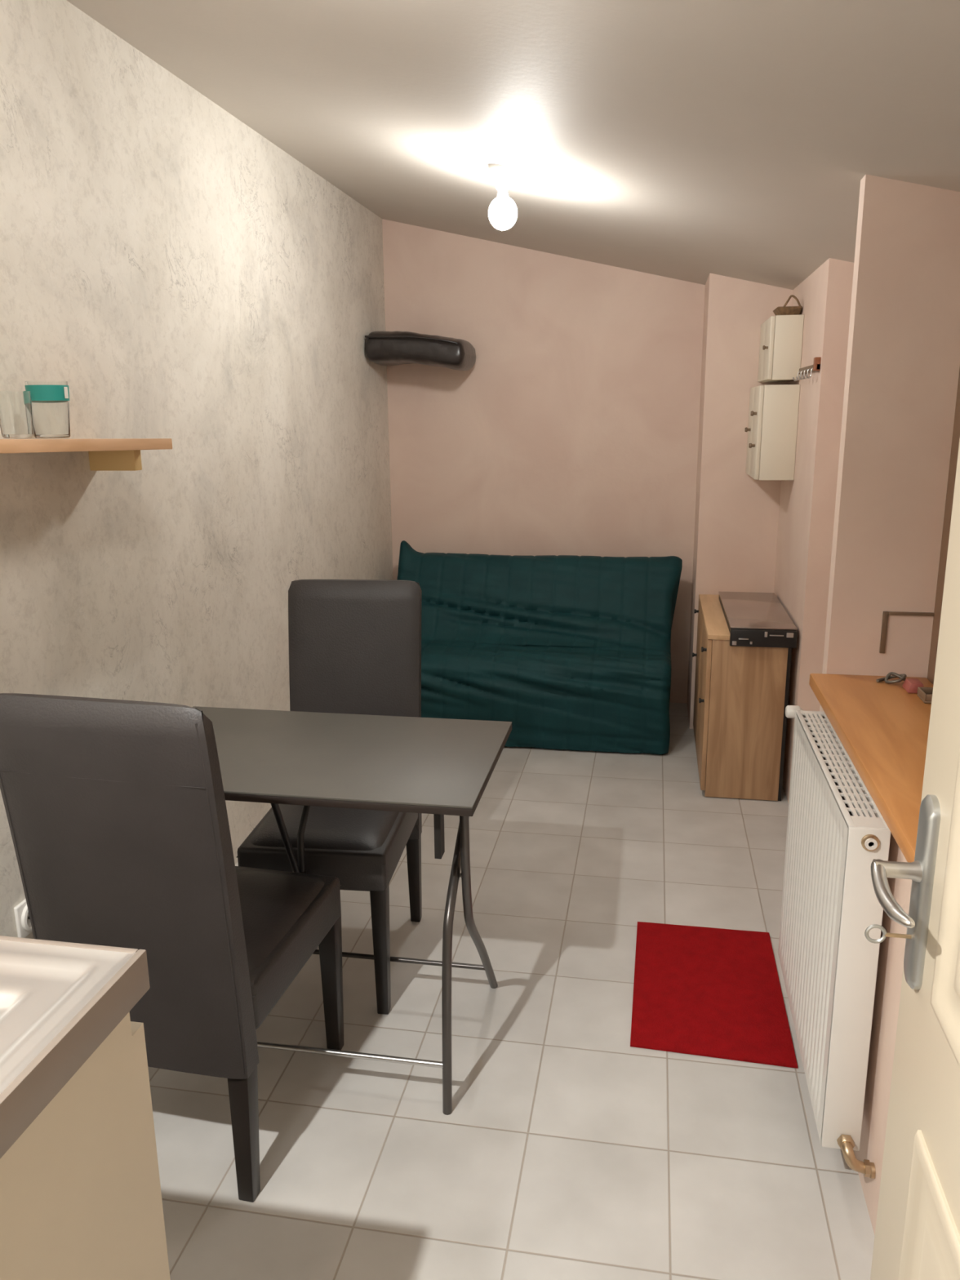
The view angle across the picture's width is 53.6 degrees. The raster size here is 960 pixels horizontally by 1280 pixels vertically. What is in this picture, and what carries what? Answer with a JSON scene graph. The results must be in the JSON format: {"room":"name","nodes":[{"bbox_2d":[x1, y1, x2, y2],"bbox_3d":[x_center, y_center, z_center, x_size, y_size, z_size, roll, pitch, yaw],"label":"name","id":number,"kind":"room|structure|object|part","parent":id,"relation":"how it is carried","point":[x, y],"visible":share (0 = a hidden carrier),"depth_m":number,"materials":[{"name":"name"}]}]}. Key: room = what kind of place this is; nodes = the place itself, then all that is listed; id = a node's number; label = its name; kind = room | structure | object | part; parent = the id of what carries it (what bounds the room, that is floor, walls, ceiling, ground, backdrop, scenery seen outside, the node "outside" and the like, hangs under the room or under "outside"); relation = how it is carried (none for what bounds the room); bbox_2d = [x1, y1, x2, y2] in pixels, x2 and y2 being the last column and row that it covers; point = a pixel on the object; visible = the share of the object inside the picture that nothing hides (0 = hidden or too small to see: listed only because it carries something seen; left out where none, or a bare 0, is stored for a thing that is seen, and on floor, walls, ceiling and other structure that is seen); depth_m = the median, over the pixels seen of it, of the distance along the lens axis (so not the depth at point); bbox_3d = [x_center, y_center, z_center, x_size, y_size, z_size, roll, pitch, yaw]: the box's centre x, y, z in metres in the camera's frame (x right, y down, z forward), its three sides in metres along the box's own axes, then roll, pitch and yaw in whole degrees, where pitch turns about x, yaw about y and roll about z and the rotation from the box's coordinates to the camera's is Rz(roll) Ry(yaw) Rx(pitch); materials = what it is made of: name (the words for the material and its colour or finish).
{"room":"studio apartment","nodes":[
{"label":"studio apartment","id":0,"kind":"room"},
{"bbox_2d":[0,0,393,938],"bbox_3d":[-1.022,-0.280,2.397,0.100,2.482,5.750,2,14,10],"label":"wall","id":1,"kind":"structure","parent":0,"point":[189,281],"depth_m":2.73,"materials":[{"name":"paint"}]},
{"bbox_2d":[13,898,32,937],"bbox_3d":[-1.030,0.632,2.180,0.020,0.084,0.084,2,14,10],"label":"wall socket","id":2,"kind":"object","parent":1,"relation":"attached to","point":[24,927],"visible":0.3,"depth_m":2.15,"materials":[{"name":"white plastic"}]},
{"bbox_2d":[0,438,172,471],"bbox_3d":[-0.970,-0.344,1.815,0.203,0.108,1.186,2,14,10],"label":"wall shelf","id":3,"kind":"object","parent":1,"relation":"attached to","point":[104,454],"visible":1,"depth_m":2.15,"materials":[{"name":"brown wood"}]},
{"bbox_2d":[0,391,33,438],"bbox_3d":[-0.938,-0.455,1.921,0.068,0.092,0.068,2,14,10],"label":"drinking glass","id":4,"kind":"object","parent":3,"relation":"on","point":[15,406],"visible":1,"depth_m":1.90,"materials":[{"name":"white"}]},
{"bbox_2d":[25,381,71,438],"bbox_3d":[-0.924,-0.495,2.044,0.088,0.118,0.086,2,14,10],"label":"glass jar","id":5,"kind":"object","parent":3,"relation":"on","point":[50,399],"visible":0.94,"depth_m":2.02,"materials":[{"name":"white"}]},
{"bbox_2d":[364,331,475,370],"bbox_3d":[-0.281,-1.413,4.654,0.478,0.188,0.409,2,14,10],"label":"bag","id":6,"kind":"object","parent":1,"relation":"attached to","point":[387,348],"visible":1,"depth_m":4.49,"materials":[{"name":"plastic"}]},
{"bbox_2d":[148,702,874,1279],"bbox_3d":[0.163,1.014,2.490,2.485,0.100,5.750,2,14,10],"label":"floor","id":7,"kind":"structure","parent":0,"point":[566,1149],"depth_m":2.15,"materials":[{"name":"grey tile"}]},
{"bbox_2d":[0,1011,170,1279],"bbox_3d":[-0.926,0.991,0.608,0.793,0.846,1.473,2,14,10],"label":"base cabinet","id":8,"kind":"object","parent":7,"relation":"on","point":[81,1193],"visible":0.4,"depth_m":1.05,"materials":[{"name":"beige laminate"}]},
{"bbox_2d":[0,935,150,1159],"bbox_3d":[-0.927,0.450,0.479,0.808,0.262,1.477,2,14,10],"label":"countertop","id":9,"kind":"structure","parent":8,"relation":"on","point":[60,1001],"depth_m":1.04,"materials":[{"name":"white ceramic"}]},
{"bbox_2d":[0,693,344,1202],"bbox_3d":[-0.603,0.548,2.008,0.435,1.045,0.578,3,14,13],"label":"dining chair","id":10,"kind":"object","parent":7,"relation":"on","point":[116,810],"visible":0.88,"depth_m":1.74,"materials":[{"name":"black leather"}]},
{"bbox_3d":[-0.655,0.461,1.766,0.435,0.760,0.136,3,14,13],"label":"backrest","id":11,"kind":"part","parent":10,"relation":"part of","materials":[{"name":"black leather"}]},
{"bbox_3d":[-0.460,0.948,1.871,0.046,0.330,0.051,3,14,13],"label":"leg","id":12,"kind":"part","parent":10,"relation":"part of","materials":[{"name":"black wood"}]},
{"bbox_3d":[-0.588,0.637,2.091,0.426,0.133,0.455,3,14,13],"label":"seat","id":13,"kind":"part","parent":10,"relation":"part of","materials":[{"name":"black leather"}]},
{"bbox_3d":[-0.356,0.829,2.296,0.046,0.360,0.046,3,14,13],"label":"leg","id":14,"kind":"part","parent":10,"relation":"part of","materials":[{"name":"black wood"}]},
{"bbox_2d":[235,578,422,1014],"bbox_3d":[-0.392,0.395,2.635,0.392,1.045,0.578,1,14,7],"label":"dining chair","id":15,"kind":"object","parent":7,"relation":"on","point":[355,645],"visible":0.63,"depth_m":2.75,"materials":[{"name":"black leather"}]},
{"bbox_3d":[-0.398,0.513,2.600,0.383,0.133,0.455,1,14,7],"label":"seat","id":16,"kind":"part","parent":15,"relation":"part of","materials":[{"name":"black leather"}]},
{"bbox_3d":[-0.367,0.205,2.815,0.392,0.760,0.136,1,14,7],"label":"backrest","id":17,"kind":"part","parent":15,"relation":"part of","materials":[{"name":"black leather"}]},
{"bbox_3d":[-0.252,0.793,2.441,0.041,0.360,0.046,1,14,7],"label":"leg","id":18,"kind":"part","parent":15,"relation":"part of","materials":[{"name":"black wood"}]},
{"bbox_3d":[-0.199,0.702,2.881,0.041,0.330,0.051,1,14,7],"label":"leg","id":19,"kind":"part","parent":15,"relation":"part of","materials":[{"name":"black wood"}]},
{"bbox_2d":[192,706,511,1115],"bbox_3d":[-0.391,0.625,2.319,0.869,0.760,0.541,2,14,10],"label":"folding table","id":20,"kind":"object","parent":7,"relation":"on","point":[439,767],"visible":0.56,"depth_m":2.15,"materials":[{"name":"grey laminate"}]},
{"bbox_3d":[-0.445,0.928,2.167,0.756,0.013,0.013,2,14,10],"label":"rail","id":21,"kind":"part","parent":20,"relation":"part of","materials":[{"name":"silver metal"}]},
{"bbox_3d":[-0.372,0.838,2.537,0.797,0.013,0.013,2,14,10],"label":"rail","id":22,"kind":"part","parent":20,"relation":"part of","materials":[{"name":"grey metal"}]},
{"bbox_3d":[-0.041,0.651,2.225,0.020,0.734,0.416,2,14,10],"label":"leg","id":23,"kind":"part","parent":20,"relation":"part of","materials":[{"name":"grey paint"}]},
{"bbox_3d":[0.001,0.634,2.321,0.021,0.734,0.396,2,14,10],"label":"leg","id":24,"kind":"part","parent":20,"relation":"part of","materials":[{"name":"grey paint"}]},
{"bbox_2d":[397,540,682,754],"bbox_3d":[0.253,-0.010,4.654,1.425,0.876,0.808,2,14,10],"label":"bed","id":25,"kind":"object","parent":7,"relation":"on","point":[573,651],"visible":0.87,"depth_m":4.52,"materials":[{"name":"teal fabric"}]},
{"bbox_3d":[0.274,-0.172,4.729,1.420,0.597,0.464,2,14,10],"label":"backrest","id":26,"kind":"part","parent":25,"relation":"part of","materials":[{"name":"teal fabric"}]},
{"bbox_3d":[0.191,0.256,4.469,1.385,0.428,0.308,2,14,10],"label":"seat","id":27,"kind":"part","parent":25,"relation":"part of","materials":[{"name":"teal fabric"}]},
{"bbox_2d":[630,921,797,1068],"bbox_3d":[0.612,0.935,2.571,0.392,0.006,0.602,2,14,10],"label":"floor mat","id":28,"kind":"object","parent":7,"relation":"on","point":[709,992],"visible":1,"depth_m":2.52,"materials":[{"name":"red fabric"}]},
{"bbox_2d":[692,594,791,800],"bbox_3d":[1.104,0.214,4.126,0.335,0.672,0.845,2,14,10],"label":"base cabinet","id":29,"kind":"object","parent":7,"relation":"on","point":[741,695],"visible":0.93,"depth_m":3.74,"materials":[{"name":"brown wood"}]},
{"bbox_3d":[1.004,0.156,4.351,0.017,0.621,0.418,2,14,10],"label":"door","id":30,"kind":"part","parent":29,"relation":"part of","materials":[{"name":"brown wood"}]},
{"bbox_3d":[0.929,0.254,3.948,0.017,0.621,0.416,2,14,10],"label":"door","id":31,"kind":"part","parent":29,"relation":"part of","materials":[{"name":"brown wood"}]},
{"bbox_3d":[0.880,0.038,3.739,0.020,0.020,0.020,2,14,10],"label":"knob","id":32,"kind":"part","parent":29,"relation":"part of","materials":[{"name":"black plastic"}]},
{"bbox_3d":[1.103,-0.104,4.049,0.300,0.018,0.845,2,14,10],"label":"panel","id":33,"kind":"part","parent":29,"relation":"part of","materials":[{"name":"brown wood"}]},
{"bbox_3d":[1.042,0.317,3.732,0.282,0.650,0.018,2,14,10],"label":"panel","id":34,"kind":"part","parent":29,"relation":"part of","materials":[{"name":"brown wood"}]},
{"bbox_2d":[718,591,797,648],"bbox_3d":[1.145,-0.095,3.975,0.246,0.074,0.756,2,14,10],"label":"hotplate","id":35,"kind":"object","parent":29,"relation":"on","point":[760,620],"visible":1,"depth_m":3.75,"materials":[{"name":"black plastic"}]},
{"bbox_3d":[1.147,-0.129,3.977,0.246,0.008,0.735,2,14,10],"label":"lid","id":36,"kind":"part","parent":35,"relation":"part of","materials":[{"name":"beige"}]},
{"bbox_3d":[1.081,-0.006,3.627,0.246,0.066,0.014,2,14,10],"label":"panel","id":37,"kind":"part","parent":35,"relation":"part of","materials":[{"name":"black plastic"}]},
{"bbox_2d":[66,0,959,289],"bbox_3d":[0.142,-1.222,1.952,2.485,0.664,5.750,2,14,10],"label":"ceiling","id":38,"kind":"structure","parent":0,"point":[688,140],"depth_m":2.20,"materials":[{"name":"white paint"}]},
{"bbox_2d":[488,163,517,230],"bbox_3d":[0.072,-1.394,2.995,0.092,0.193,0.092,2,14,10],"label":"ceiling lamp","id":39,"kind":"object","parent":38,"relation":"attached to","point":[503,211],"visible":0.99,"depth_m":2.97,"materials":[{"name":"white glass"}]},
{"bbox_3d":[0.072,-1.359,3.003,0.092,0.121,0.092,2,14,10],"label":"bulb","id":40,"kind":"part","parent":39,"relation":"part of","materials":[{"name":"white glass"}]},
{"bbox_2d":[382,218,705,702],"bbox_3d":[0.704,-0.884,4.883,2.385,2.459,0.100,2,14,10],"label":"wall","id":41,"kind":"structure","parent":0,"point":[572,428],"depth_m":4.82,"materials":[{"name":"pink paint"}]},
{"bbox_2d":[686,272,792,728],"bbox_3d":[1.393,-0.623,4.546,0.693,2.098,0.420,2,14,10],"label":"wall","id":42,"kind":"structure","parent":0,"point":[736,516],"depth_m":4.34,"materials":[{"name":"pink paint"}]},
{"bbox_2d":[744,384,799,479],"bbox_3d":[1.234,-0.891,4.071,0.180,0.380,0.418,2,14,10],"label":"upper cabinet","id":43,"kind":"object","parent":42,"relation":"attached to","point":[773,412],"visible":1,"depth_m":3.88,"materials":[{"name":"beige laminate"}]},
{"bbox_3d":[1.171,-0.920,4.160,0.024,0.021,0.022,2,14,10],"label":"knob","id":44,"kind":"part","parent":43,"relation":"part of","materials":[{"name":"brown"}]},
{"bbox_3d":[1.196,-0.917,4.181,0.017,0.376,0.207,2,14,10],"label":"door","id":45,"kind":"part","parent":43,"relation":"part of","materials":[{"name":"beige laminate"}]},
{"bbox_3d":[1.131,-0.808,3.954,0.024,0.021,0.022,2,14,10],"label":"knob","id":46,"kind":"part","parent":43,"relation":"part of","materials":[{"name":"brown"}]},
{"bbox_3d":[1.130,-0.935,3.924,0.024,0.021,0.022,2,14,10],"label":"knob","id":47,"kind":"part","parent":43,"relation":"part of","materials":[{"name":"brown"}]},
{"bbox_3d":[1.159,-0.869,3.981,0.017,0.376,0.207,2,14,10],"label":"door","id":48,"kind":"part","parent":43,"relation":"part of","materials":[{"name":"beige laminate"}]},
{"bbox_2d":[757,314,804,382],"bbox_3d":[1.249,-1.218,3.999,0.146,0.248,0.398,2,14,10],"label":"upper cabinet","id":49,"kind":"object","parent":42,"relation":"attached to","point":[780,335],"visible":0.97,"depth_m":3.81,"materials":[{"name":"beige laminate"}]},
{"bbox_3d":[1.223,-1.242,4.102,0.017,0.244,0.197,2,14,10],"label":"door","id":50,"kind":"part","parent":49,"relation":"part of","materials":[{"name":"beige laminate"}]},
{"bbox_3d":[1.188,-1.196,3.912,0.017,0.244,0.197,2,14,10],"label":"door","id":51,"kind":"part","parent":49,"relation":"part of","materials":[{"name":"beige laminate"}]},
{"bbox_2d":[773,294,801,315],"bbox_3d":[1.254,-1.358,3.881,0.094,0.079,0.167,2,14,10],"label":"wicker basket","id":52,"kind":"object","parent":49,"relation":"on","point":[784,310],"visible":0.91,"depth_m":3.81,"materials":[{"name":"brown wicker"}]},
{"bbox_3d":[1.249,-1.354,3.802,0.072,0.051,0.013,2,14,10],"label":"handle","id":53,"kind":"part","parent":52,"relation":"part of","materials":[{"name":"brown wicker"}]},
{"bbox_2d":[773,257,853,802],"bbox_3d":[1.450,-0.424,3.888,0.338,2.017,0.910,2,14,10],"label":"wall","id":54,"kind":"structure","parent":0,"point":[806,507],"depth_m":3.52,"materials":[{"name":"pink paint"}]},
{"bbox_2d":[792,356,821,381],"bbox_3d":[1.219,-1.013,3.566,0.043,0.071,0.435,2,14,10],"label":"hook rail","id":55,"kind":"object","parent":54,"relation":"attached to","point":[816,362],"visible":1,"depth_m":3.47,"materials":[{"name":"silver metal"}]},
{"bbox_3d":[1.233,-1.015,3.563,0.014,0.022,0.435,2,14,10],"label":"rail","id":56,"kind":"part","parent":55,"relation":"part of","materials":[{"name":"brown"}]},
{"bbox_2d":[819,174,959,1235],"bbox_3d":[0.846,0.280,0.935,0.445,2.042,3.160,2,14,10],"label":"wall","id":57,"kind":"structure","parent":0,"point":[901,377],"depth_m":2.28,"materials":[{"name":"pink paint"}]},
{"bbox_2d":[777,705,890,1178],"bbox_3d":[0.762,0.595,2.107,0.110,0.702,0.790,2,14,10],"label":"radiator","id":58,"kind":"object","parent":57,"relation":"attached to","point":[836,829],"visible":0.98,"depth_m":1.85,"materials":[{"name":"white metal"}]},
{"bbox_3d":[0.819,0.505,2.423,0.071,0.673,0.012,2,14,10],"label":"panel","id":59,"kind":"part","parent":58,"relation":"part of","materials":[{"name":"white metal"}]},
{"bbox_3d":[0.730,0.583,2.104,0.014,0.668,0.682,2,14,10],"label":"panel","id":60,"kind":"part","parent":58,"relation":"part of","materials":[{"name":"white metal"}]},
{"bbox_2d":[795,710,888,829],"bbox_3d":[0.755,0.257,2.020,0.071,0.005,0.682,2,14,10],"label":"grille","id":61,"kind":"object","parent":58,"relation":"attached to","point":[876,821],"depth_m":1.94,"materials":[{"name":"white metal"}]},
{"bbox_3d":[0.789,0.584,2.094,0.010,0.654,0.670,2,14,10],"label":"panel","id":62,"kind":"part","parent":58,"relation":"part of","materials":[{"name":"white metal"}]},
{"bbox_3d":[0.698,0.662,1.775,0.071,0.673,0.012,2,14,10],"label":"panel","id":63,"kind":"part","parent":58,"relation":"part of","materials":[{"name":"white metal"}]},
{"bbox_2d":[808,673,933,862],"bbox_3d":[0.891,0.245,1.879,0.285,0.033,1.198,2,14,10],"label":"wooden shelf","id":64,"kind":"object","parent":57,"relation":"attached to","point":[882,727],"depth_m":2.00,"materials":[{"name":"orange wood"}]},
{"bbox_2d":[875,671,906,683],"bbox_3d":[1.036,0.095,2.372,0.059,0.025,0.066,-10,16,-34],"label":"wire","id":65,"kind":"object","parent":64,"relation":"on","point":[902,677],"visible":0.94,"depth_m":2.37,"materials":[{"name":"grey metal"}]},
{"bbox_2d":[902,678,924,693],"bbox_3d":[1.053,0.111,2.309,0.038,0.024,0.059,2,14,10],"label":"box","id":66,"kind":"object","parent":64,"relation":"on","point":[910,685],"visible":0.87,"depth_m":2.29,"materials":[{"name":"red plastic"}]},
{"bbox_2d":[916,687,933,703],"bbox_3d":[1.066,0.130,2.230,0.060,0.022,0.065,2,14,10],"label":"tray","id":67,"kind":"object","parent":64,"relation":"on","point":[925,694],"visible":0.47,"depth_m":2.23,"materials":[{"name":"brown wood"}]},
{"bbox_2d":[879,611,934,653],"bbox_3d":[1.079,-0.018,2.405,0.121,0.108,0.008,2,14,10],"label":"shelf bracket","id":68,"kind":"object","parent":57,"relation":"attached to","point":[885,614],"visible":1,"depth_m":2.40,"materials":[{"name":"brown"}]},
{"bbox_2d":[927,366,959,684],"bbox_3d":[1.053,-0.288,1.721,0.050,1.085,1.200,2,14,10],"label":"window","id":69,"kind":"structure","parent":57,"relation":"in","point":[956,430],"depth_m":2.31,"materials":[{"name":"brown"}]},
{"bbox_3d":[0.386,0.429,0.237,0.205,2.088,0.132,2,14,10],"label":"wall","id":70,"kind":"structure","parent":0,"visible":0},
{"bbox_2d":[870,437,959,1279],"bbox_3d":[0.394,0.343,0.680,0.100,2.032,0.743,2,14,10],"label":"door","id":71,"kind":"structure","parent":70,"relation":"in","point":[917,1237],"depth_m":0.95,"materials":[{"name":"beige paint"}]},
{"bbox_2d":[864,924,911,943],"bbox_3d":[0.429,0.309,0.997,0.048,0.022,0.004,2,14,10],"label":"key","id":72,"kind":"object","parent":71,"relation":"in","point":[868,928],"visible":1,"depth_m":1.00,"materials":[{"name":"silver metal"}]},
{"bbox_3d":[0.418,0.249,0.936,0.052,0.026,0.113,2,14,10],"label":"handle lever","id":73,"kind":"part","parent":71,"relation":"part of","materials":[{"name":"silver metal"}]},
{"bbox_3d":[0.456,0.263,0.985,0.011,0.216,0.040,2,14,10],"label":"handle plate","id":74,"kind":"part","parent":71,"relation":"part of","materials":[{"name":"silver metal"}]},
{"bbox_3d":[0.407,0.870,0.812,0.008,0.640,0.495,2,14,10],"label":"panel moulding","id":75,"kind":"part","parent":71,"relation":"part of","materials":[{"name":"beige paint"}]},
{"bbox_3d":[0.399,-0.056,0.589,0.008,0.975,0.495,2,14,10],"label":"panel moulding","id":76,"kind":"part","parent":71,"relation":"part of","materials":[{"name":"beige paint"}]}
]}

